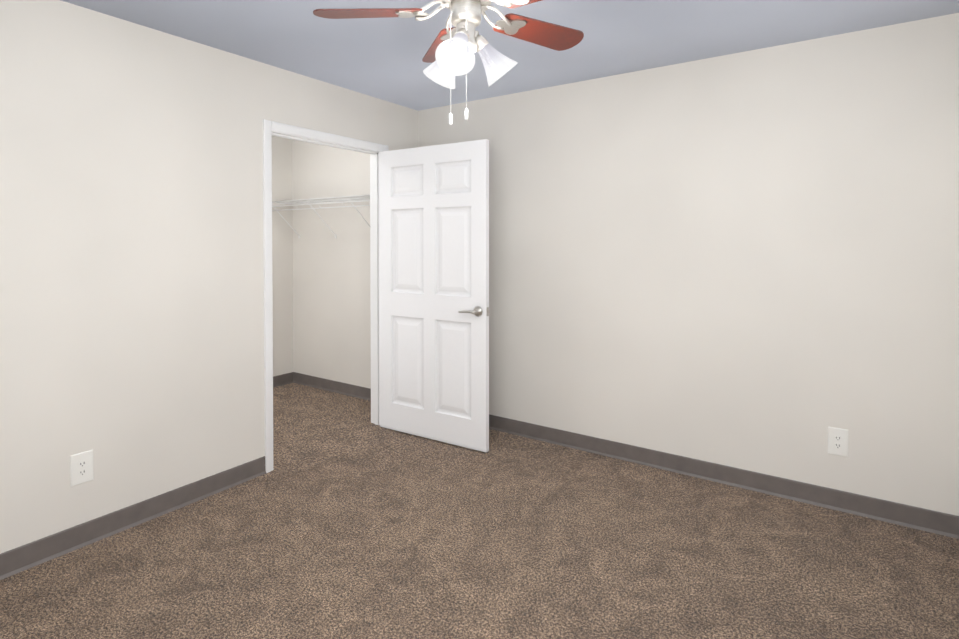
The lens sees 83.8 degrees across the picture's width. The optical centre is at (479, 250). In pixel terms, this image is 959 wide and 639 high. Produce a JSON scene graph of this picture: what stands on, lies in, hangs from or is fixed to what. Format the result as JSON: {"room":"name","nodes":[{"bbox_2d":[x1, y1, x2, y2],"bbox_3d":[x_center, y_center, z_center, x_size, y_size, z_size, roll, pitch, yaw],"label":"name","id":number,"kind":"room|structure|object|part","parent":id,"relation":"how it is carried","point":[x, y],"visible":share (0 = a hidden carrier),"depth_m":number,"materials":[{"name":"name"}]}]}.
{"room":"empty bedroom","nodes":[
{"label":"empty bedroom","id":0,"kind":"room"},
{"bbox_2d":[0,0,417,553],"bbox_3d":[-1.619,0.116,2.791,0.120,2.440,3.820,1,1,34],"label":"wall","id":1,"kind":"structure","parent":0,"point":[131,272],"depth_m":2.58,"materials":[{"name":"paint"}]},
{"bbox_2d":[70,449,93,486],"bbox_3d":[-1.802,0.987,2.423,0.007,0.140,0.088,1,1,34],"label":"outlet","id":2,"kind":"object","parent":1,"relation":"attached to","point":[81,467],"visible":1,"depth_m":2.42,"materials":[{"name":"white plastic"}]},
{"bbox_2d":[0,456,265,579],"bbox_3d":[-1.924,1.294,2.240,0.017,0.101,2.297,1,1,34],"label":"baseboard","id":3,"kind":"structure","parent":1,"relation":"attached to","point":[34,553],"depth_m":2.55,"materials":[{"name":"plastic"}]},
{"bbox_2d":[271,131,379,424],"bbox_3d":[-1.039,0.290,3.646,0.120,2.065,0.969,1,1,34],"label":"trim","id":4,"kind":"structure","parent":1,"relation":"attached to","point":[375,375],"depth_m":4.02,"materials":[{"name":"white wood"}]},
{"bbox_2d":[263,119,388,472],"bbox_3d":[-0.983,0.271,3.607,0.016,2.104,1.047,1,1,34],"label":"door frame","id":5,"kind":"structure","parent":1,"relation":"attached to","point":[269,126],"depth_m":3.20,"materials":[{"name":"white wood"}]},
{"bbox_2d":[370,196,370,309],"bbox_3d":[-1.095,0.270,3.683,0.016,2.104,1.047,1,1,34],"label":"trim","id":6,"kind":"structure","parent":1,"relation":"attached to","point":[370,252],"depth_m":4.07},
{"bbox_2d":[379,139,488,451],"bbox_3d":[-0.335,0.294,3.713,0.934,2.030,0.170,1,1,32],"label":"door","id":7,"kind":"structure","parent":1,"relation":"in","point":[434,289],"depth_m":3.67,"materials":[{"name":"white wood"}]},
{"bbox_3d":[-0.020,0.398,3.517,0.190,0.066,0.170,1,1,32],"label":"handle","id":8,"kind":"part","parent":7,"relation":"part of","materials":[{"name":"silver metal"}]},
{"bbox_2d":[271,136,292,376],"bbox_3d":[-2.508,0.091,4.364,0.120,2.440,2.220,1,1,34],"label":"wall","id":9,"kind":"structure","parent":0,"point":[282,265],"depth_m":5.15,"materials":[{"name":"paint"}]},
{"bbox_2d":[273,372,292,387],"bbox_3d":[-2.418,1.260,4.393,0.017,0.101,2.100,1,1,34],"label":"baseboard","id":10,"kind":"structure","parent":9,"relation":"attached to","point":[282,379],"depth_m":5.16,"materials":[{"name":"plastic"}]},
{"bbox_2d":[0,383,958,638],"bbox_3d":[-0.718,1.374,2.269,5.460,0.060,3.940,1,1,34],"label":"floor","id":11,"kind":"structure","parent":0,"point":[345,518],"depth_m":2.32,"materials":[{"name":"carpet"}]},
{"bbox_2d":[61,0,958,110],"bbox_3d":[-0.718,-1.126,2.230,5.460,0.060,3.940,1,1,34],"label":"ceiling","id":12,"kind":"structure","parent":0,"point":[380,58],"depth_m":2.70,"materials":[{"name":"paint"}]},
{"bbox_2d":[313,0,583,124],"bbox_3d":[-0.024,-0.752,1.770,0.963,0.672,0.987,1,1,34],"label":"ceiling fan","id":13,"kind":"object","parent":12,"relation":"hanging from","point":[449,55],"visible":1,"depth_m":1.79,"materials":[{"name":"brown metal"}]},
{"bbox_2d":[292,13,958,515],"bbox_3d":[0.357,0.100,3.828,5.460,2.440,0.120,1,1,34],"label":"wall","id":14,"kind":"structure","parent":0,"point":[748,261],"depth_m":3.04,"materials":[{"name":"paint"}]},
{"bbox_2d":[272,195,369,237],"bbox_3d":[-1.301,-0.294,4.691,1.476,0.371,0.310,1,1,34],"label":"closet shelf","id":15,"kind":"object","parent":14,"relation":"attached to","point":[351,199],"visible":0.79,"depth_m":4.64,"materials":[{"name":"metal"}]},
{"bbox_2d":[293,372,370,400],"bbox_3d":[-1.219,1.254,4.837,1.500,0.101,0.017,1,1,34],"label":"baseboard","id":16,"kind":"structure","parent":14,"relation":"attached to","point":[360,392],"depth_m":4.92,"materials":[{"name":"plastic"}]},
{"bbox_2d":[489,414,958,538],"bbox_3d":[0.988,1.277,3.334,3.600,0.101,0.017,1,1,34],"label":"baseboard","id":17,"kind":"structure","parent":14,"relation":"attached to","point":[932,521],"depth_m":2.98,"materials":[{"name":"plastic"}]},
{"bbox_2d":[828,427,847,456],"bbox_3d":[1.846,0.986,2.752,0.088,0.140,0.007,1,1,34],"label":"outlet","id":18,"kind":"object","parent":14,"relation":"attached to","point":[837,441],"visible":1,"depth_m":2.75,"materials":[{"name":"white plastic"}]}
]}

